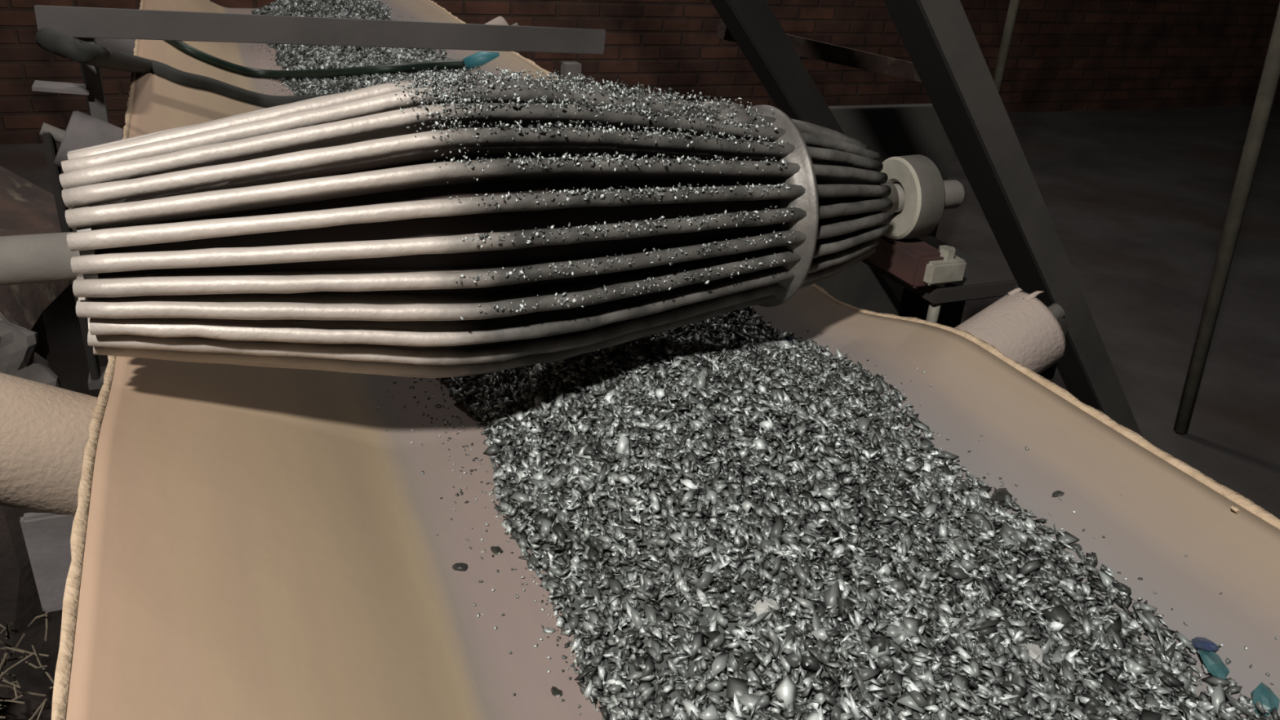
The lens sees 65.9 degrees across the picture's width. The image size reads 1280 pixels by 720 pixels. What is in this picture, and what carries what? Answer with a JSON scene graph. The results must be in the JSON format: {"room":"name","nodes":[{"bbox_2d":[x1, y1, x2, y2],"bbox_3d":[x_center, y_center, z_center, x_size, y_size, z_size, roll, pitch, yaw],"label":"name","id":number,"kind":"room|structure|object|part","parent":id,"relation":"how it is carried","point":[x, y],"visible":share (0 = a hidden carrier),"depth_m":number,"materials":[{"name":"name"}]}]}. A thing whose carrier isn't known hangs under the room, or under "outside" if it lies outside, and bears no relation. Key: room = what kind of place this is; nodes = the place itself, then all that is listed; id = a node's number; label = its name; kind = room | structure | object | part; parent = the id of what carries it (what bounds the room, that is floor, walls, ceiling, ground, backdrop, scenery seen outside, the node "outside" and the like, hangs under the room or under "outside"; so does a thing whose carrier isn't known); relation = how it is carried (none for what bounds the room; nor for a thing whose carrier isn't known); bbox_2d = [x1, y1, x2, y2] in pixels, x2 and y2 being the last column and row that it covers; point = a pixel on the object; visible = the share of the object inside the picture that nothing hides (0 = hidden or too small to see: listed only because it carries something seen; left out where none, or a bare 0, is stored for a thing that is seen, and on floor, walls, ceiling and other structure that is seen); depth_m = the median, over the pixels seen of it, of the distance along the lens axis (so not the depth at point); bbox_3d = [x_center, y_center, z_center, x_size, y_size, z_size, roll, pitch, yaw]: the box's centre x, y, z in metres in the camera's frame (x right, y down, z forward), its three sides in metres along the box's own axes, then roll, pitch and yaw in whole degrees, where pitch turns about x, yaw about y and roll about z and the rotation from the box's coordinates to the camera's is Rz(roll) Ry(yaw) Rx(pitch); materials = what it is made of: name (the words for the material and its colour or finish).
{"room":"recycling plant","nodes":[
{"label":"recycling plant","id":0,"kind":"room"},
{"bbox_2d":[0,104,1279,519],"bbox_3d":[1.493,-0.250,3.673,10.400,0.100,9.000,-7,29,-22],"label":"floor","id":1,"kind":"structure","parent":0,"point":[1137,201],"depth_m":3.94,"materials":[{"name":"concrete"}]},
{"bbox_2d":[0,697,52,719],"bbox_3d":[-0.753,0.587,1.009,0.457,0.503,0.314,-7,29,-22],"label":"rubble heap","id":2,"kind":"object","parent":1,"relation":"on","point":[12,711],"visible":0.6,"depth_m":1.03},
{"bbox_2d":[0,610,53,719],"bbox_3d":[-0.704,0.341,0.957,0.272,0.082,0.258,-7,29,-22],"label":"litter","id":3,"kind":"object","parent":2,"relation":"on","point":[4,660],"visible":0.93,"depth_m":1.00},
{"bbox_2d":[0,505,62,702],"bbox_3d":[-0.820,0.346,1.317,0.294,0.770,0.290,8,26,7],"label":"dirt mound","id":4,"kind":"object","parent":1,"relation":"on","point":[20,600],"visible":0.12,"depth_m":1.19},
{"bbox_2d":[0,312,61,387],"bbox_3d":[-0.751,0.008,1.099,0.181,0.163,0.138,-7,29,-22],"label":"stone","id":5,"kind":"object","parent":4,"relation":"on","point":[19,357],"visible":0.64,"depth_m":1.08,"materials":[{"name":"grey stone"}]},
{"bbox_2d":[0,165,72,359],"bbox_3d":[-1.597,-0.061,1.849,1.057,1.018,1.014,-7,29,-22],"label":"plastic sheet","id":6,"kind":"object","parent":1,"relation":"on","point":[26,208],"visible":0.41,"depth_m":2.02,"materials":[{"name":"brown plastic"}]},
{"bbox_2d":[0,372,97,613],"bbox_3d":[-0.383,0.361,1.034,0.599,0.889,0.104,-7,29,-22],"label":"troughing idler","id":7,"kind":"object","parent":1,"relation":"on","point":[44,428],"visible":0.16,"depth_m":0.80,"materials":[{"name":"metal"}]},
{"bbox_3d":[-0.487,0.263,0.898,0.075,0.320,0.027,-7,29,-22],"label":"support plate","id":8,"kind":"part","parent":7,"relation":"part of","materials":[{"name":"grey metal"}]},
{"bbox_2d":[39,111,123,390],"bbox_3d":[-0.689,-0.009,1.755,0.520,0.871,0.090,-7,29,-22],"label":"support bracket","id":9,"kind":"object","parent":1,"relation":"on","point":[82,131],"visible":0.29,"depth_m":1.49,"materials":[{"name":"metal"}]},
{"bbox_2d":[75,37,135,115],"bbox_3d":[-1.093,-0.443,2.560,0.543,0.882,0.090,-7,29,-22],"label":"troughing idler","id":10,"kind":"object","parent":1,"relation":"on","point":[126,46],"visible":0.02,"depth_m":2.30,"materials":[{"name":"metal"}]},
{"bbox_2d":[31,4,605,123],"bbox_3d":[-0.525,-0.124,1.850,0.925,1.016,0.050,-7,29,-22],"label":"bar","id":11,"kind":"object","parent":1,"relation":"on","point":[87,24],"visible":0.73,"depth_m":1.59,"materials":[{"name":"grey metal"}]},
{"bbox_3d":[-0.888,-0.419,1.517,0.075,0.014,0.050,-7,29,-22],"label":"plate","id":12,"kind":"part","parent":11,"relation":"part of","materials":[{"name":"grey metal"}]},
{"bbox_3d":[-0.879,-0.069,1.720,0.022,0.984,0.030,-7,29,-22],"label":"post","id":13,"kind":"part","parent":11,"relation":"part of","materials":[{"name":"grey metal"}]},
{"bbox_3d":[-0.159,-0.137,2.033,0.030,0.926,0.030,-7,29,-22],"label":"post","id":14,"kind":"part","parent":11,"relation":"part of","materials":[{"name":"grey metal"}]},
{"bbox_2d":[484,16,519,53],"bbox_3d":[-0.600,-0.506,2.767,0.534,0.878,0.090,-7,29,-22],"label":"troughing idler","id":15,"kind":"object","parent":1,"relation":"on","point":[500,20],"visible":0.1,"depth_m":2.64,"materials":[{"name":"metal"}]},
{"bbox_2d":[710,0,903,303],"bbox_3d":[0.342,-0.719,2.431,1.519,1.736,0.104,-7,29,-22],"label":"strut","id":16,"kind":"object","parent":1,"relation":"on","point":[753,24],"visible":0.44,"depth_m":2.38,"materials":[{"name":"grey metal"}]},
{"bbox_2d":[715,18,920,81],"bbox_3d":[0.648,-0.927,3.026,0.927,0.210,0.050,-7,29,-22],"label":"bar","id":17,"kind":"object","parent":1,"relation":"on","point":[805,47],"visible":0.57,"depth_m":2.99,"materials":[{"name":"grey metal"}]},
{"bbox_2d":[814,103,953,315],"bbox_3d":[0.677,-0.367,3.029,0.550,0.818,0.040,-7,29,-22],"label":"metal panel","id":18,"kind":"object","parent":1,"relation":"on","point":[890,131],"visible":0.13,"depth_m":2.92,"materials":[{"name":"grey metal"}]},
{"bbox_2d":[861,235,1017,328],"bbox_3d":[0.329,0.260,1.388,0.120,0.852,0.160,-7,29,-22],"label":"stand","id":19,"kind":"object","parent":1,"relation":"on","point":[980,280],"visible":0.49,"depth_m":1.17,"materials":[{"name":"black metal"}]},
{"bbox_2d":[865,154,966,323],"bbox_3d":[0.313,-0.137,1.151,0.061,0.202,0.140,-7,29,-22],"label":"block","id":20,"kind":"object","parent":19,"relation":"on","point":[900,252],"visible":0.62,"depth_m":1.10,"materials":[{"name":"red paint"}]},
{"bbox_2d":[0,76,965,377],"bbox_3d":[-0.198,-0.119,0.918,1.242,0.276,0.276,-7,29,-22],"label":"drum","id":21,"kind":"object","parent":20,"relation":"on","point":[312,233],"visible":0.99,"depth_m":0.82,"materials":[{"name":"metal"}]},
{"bbox_3d":[-0.448,-0.087,0.814,0.010,0.150,0.150,-7,29,-22],"label":"plate","id":22,"kind":"part","parent":21,"relation":"part of","materials":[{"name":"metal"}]},
{"bbox_2d":[365,64,795,319],"bbox_3d":[-0.046,-0.191,0.955,0.408,0.180,0.284,-7,29,-22],"label":"flakes","id":23,"kind":"object","parent":21,"relation":"attached to","point":[431,76],"visible":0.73,"depth_m":0.87,"materials":[{"name":"silver metal"}]},
{"bbox_2d":[697,101,755,124],"bbox_3d":[0.091,-0.246,0.981,0.058,0.022,0.065,19,30,28],"label":"clump","id":24,"kind":"object","parent":21,"relation":"on","point":[743,117],"visible":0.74,"depth_m":0.96,"materials":[{"name":"metal"}]},
{"bbox_3d":[0.233,-0.176,1.097,0.010,0.116,0.116,-7,29,-22],"label":"plate","id":25,"kind":"part","parent":21,"relation":"part of","materials":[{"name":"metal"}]},
{"bbox_2d":[993,0,1020,94],"bbox_3d":[1.027,-1.069,2.642,0.034,0.870,0.026,-7,29,-22],"label":"rod","id":26,"kind":"object","parent":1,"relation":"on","point":[1013,7],"visible":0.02,"depth_m":2.73,"materials":[{"name":"grey metal"}]},
{"bbox_2d":[954,288,1068,382],"bbox_3d":[0.185,0.346,1.155,0.538,0.884,0.090,-7,29,-22],"label":"troughing idler","id":27,"kind":"object","parent":1,"relation":"on","point":[1031,333],"visible":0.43,"depth_m":1.03,"materials":[{"name":"metal"}]},
{"bbox_2d":[883,0,1142,435],"bbox_3d":[0.602,-0.438,1.782,1.538,1.833,0.104,-7,29,-22],"label":"strut","id":28,"kind":"object","parent":1,"relation":"on","point":[938,37],"visible":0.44,"depth_m":1.83,"materials":[{"name":"grey metal"}]},
{"bbox_2d":[1173,2,1279,433],"bbox_3d":[1.404,-0.522,2.246,0.253,1.620,0.035,-7,29,-22],"label":"rod","id":29,"kind":"object","parent":1,"relation":"on","point":[1270,75],"visible":1,"depth_m":2.35,"materials":[{"name":"grey metal"}]},
{"bbox_2d":[0,0,1279,144],"bbox_3d":[0.589,-2.980,4.987,10.400,3.500,0.200,-7,29,-22],"label":"wall","id":30,"kind":"structure","parent":0,"point":[1064,55],"depth_m":5.82,"materials":[{"name":"brick"}]},
{"bbox_3d":[-0.205,-0.075,1.955,0.534,0.878,0.090,-7,29,-22],"label":"troughing idler","id":31,"kind":"object","parent":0,"visible":0},
{"bbox_2d":[51,0,1279,719],"bbox_3d":[-0.454,-0.386,1.756,0.809,0.134,4.240,-7,29,-22],"label":"conveyor belt","id":32,"kind":"object","parent":31,"relation":"on","point":[247,542],"visible":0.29,"depth_m":0.77,"materials":[{"name":"beige rubber"}]},
{"bbox_2d":[35,27,342,107],"bbox_3d":[-0.811,-0.527,1.829,0.440,0.269,0.800,16,29,23],"label":"hose","id":33,"kind":"object","parent":32,"relation":"on","point":[59,43],"visible":0.7,"depth_m":1.81,"materials":[{"name":"black rubber"}]},
{"bbox_2d":[164,40,499,79],"bbox_3d":[-0.745,-0.699,2.330,0.810,0.131,0.194,7,26,5],"label":"cable","id":34,"kind":"object","parent":32,"relation":"on","point":[480,58],"visible":0.88,"depth_m":2.32,"materials":[{"name":"plastic"}]},
{"bbox_2d":[452,562,467,571],"bbox_3d":[-0.147,0.169,0.808,0.013,0.005,0.009,5,26,1],"label":"lump","id":35,"kind":"object","parent":32,"relation":"on","point":[460,566],"visible":1,"depth_m":0.81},
{"bbox_2d":[480,548,485,553],"bbox_3d":[-0.132,0.161,0.830,0.005,0.002,0.006,-2,27,-13],"label":"lump","id":36,"kind":"object","parent":32,"relation":"on","point":[482,551],"visible":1,"depth_m":0.83,"materials":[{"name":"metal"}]},
{"bbox_2d":[490,546,502,555],"bbox_3d":[-0.121,0.160,0.831,0.012,0.004,0.008,20,30,29],"label":"lump","id":37,"kind":"object","parent":32,"relation":"on","point":[496,550],"visible":1,"depth_m":0.83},
{"bbox_2d":[542,627,553,633],"bbox_3d":[-0.070,0.205,0.749,0.008,0.003,0.006,15,28,21],"label":"lump","id":38,"kind":"object","parent":32,"relation":"on","point":[547,630],"visible":1,"depth_m":0.75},
{"bbox_2d":[551,686,562,697],"bbox_3d":[-0.059,0.234,0.694,0.011,0.004,0.007,21,31,30],"label":"lump","id":39,"kind":"object","parent":32,"relation":"on","point":[555,691],"visible":1,"depth_m":0.69,"materials":[{"name":"grey stone"}]},
{"bbox_2d":[248,6,1276,715],"bbox_3d":[-0.349,-0.372,1.760,0.536,0.104,3.349,-7,29,-22],"label":"crumbs","id":40,"kind":"object","parent":32,"relation":"on","point":[1228,661],"visible":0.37,"depth_m":0.85,"materials":[{"name":"grey stone"}]},
{"bbox_2d":[251,0,1279,719],"bbox_3d":[-0.411,-0.441,1.914,0.429,0.099,3.811,-7,29,-22],"label":"crushed ore","id":41,"kind":"object","parent":32,"relation":"on","point":[664,486],"visible":0.63,"depth_m":0.78,"materials":[{"name":"grey stone"}]},
{"bbox_2d":[753,598,780,615],"bbox_3d":[0.091,0.176,0.705,0.021,0.008,0.014,4,26,-1],"label":"lump","id":42,"kind":"object","parent":41,"relation":"on","point":[760,608],"visible":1,"depth_m":0.70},
{"bbox_2d":[784,336,795,342],"bbox_3d":[0.176,-0.023,1.141,0.018,0.010,0.012,1,26,-6],"label":"shard","id":43,"kind":"object","parent":41,"relation":"on","point":[788,338],"visible":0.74,"depth_m":1.14},
{"bbox_2d":[991,488,1012,504],"bbox_3d":[0.307,0.116,0.841,0.017,0.011,0.017,-4,27,-16],"label":"lump","id":44,"kind":"object","parent":41,"relation":"on","point":[999,498],"visible":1,"depth_m":0.84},
{"bbox_2d":[1019,643,1043,665],"bbox_3d":[0.269,0.201,0.677,0.016,0.008,0.023,5,26,1],"label":"lump","id":45,"kind":"object","parent":41,"relation":"on","point":[1033,651],"visible":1,"depth_m":0.67,"materials":[{"name":"grey stone"}]},
{"bbox_2d":[1190,636,1218,651],"bbox_3d":[0.391,0.197,0.682,0.014,0.012,0.019,-1,27,-10],"label":"shard","id":46,"kind":"object","parent":41,"relation":"on","point":[1205,644],"visible":1,"depth_m":0.68},
{"bbox_2d":[1197,649,1229,679],"bbox_3d":[0.391,0.208,0.669,0.018,0.015,0.025,-5,28,-18],"label":"shard","id":47,"kind":"object","parent":41,"relation":"on","point":[1212,661],"visible":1,"depth_m":0.67,"materials":[{"name":"teal glass"}]},
{"bbox_2d":[1251,682,1279,716],"bbox_3d":[0.406,0.222,0.641,0.017,0.014,0.021,25,33,35],"label":"shard","id":48,"kind":"object","parent":41,"relation":"on","point":[1263,693],"visible":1,"depth_m":0.64,"materials":[{"name":"teal glass"}]},
{"bbox_2d":[1051,490,1064,497],"bbox_3d":[0.350,0.112,0.826,0.010,0.005,0.006,5,26,1],"label":"lump","id":49,"kind":"object","parent":32,"relation":"on","point":[1057,493],"visible":1,"depth_m":0.82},
{"bbox_2d":[1231,506,1240,513],"bbox_3d":[0.455,0.114,0.753,0.007,0.005,0.008,25,33,36],"label":"crumb","id":50,"kind":"object","parent":32,"relation":"on","point":[1236,509],"visible":1,"depth_m":0.75,"materials":[{"name":"beige stone"}]}
]}

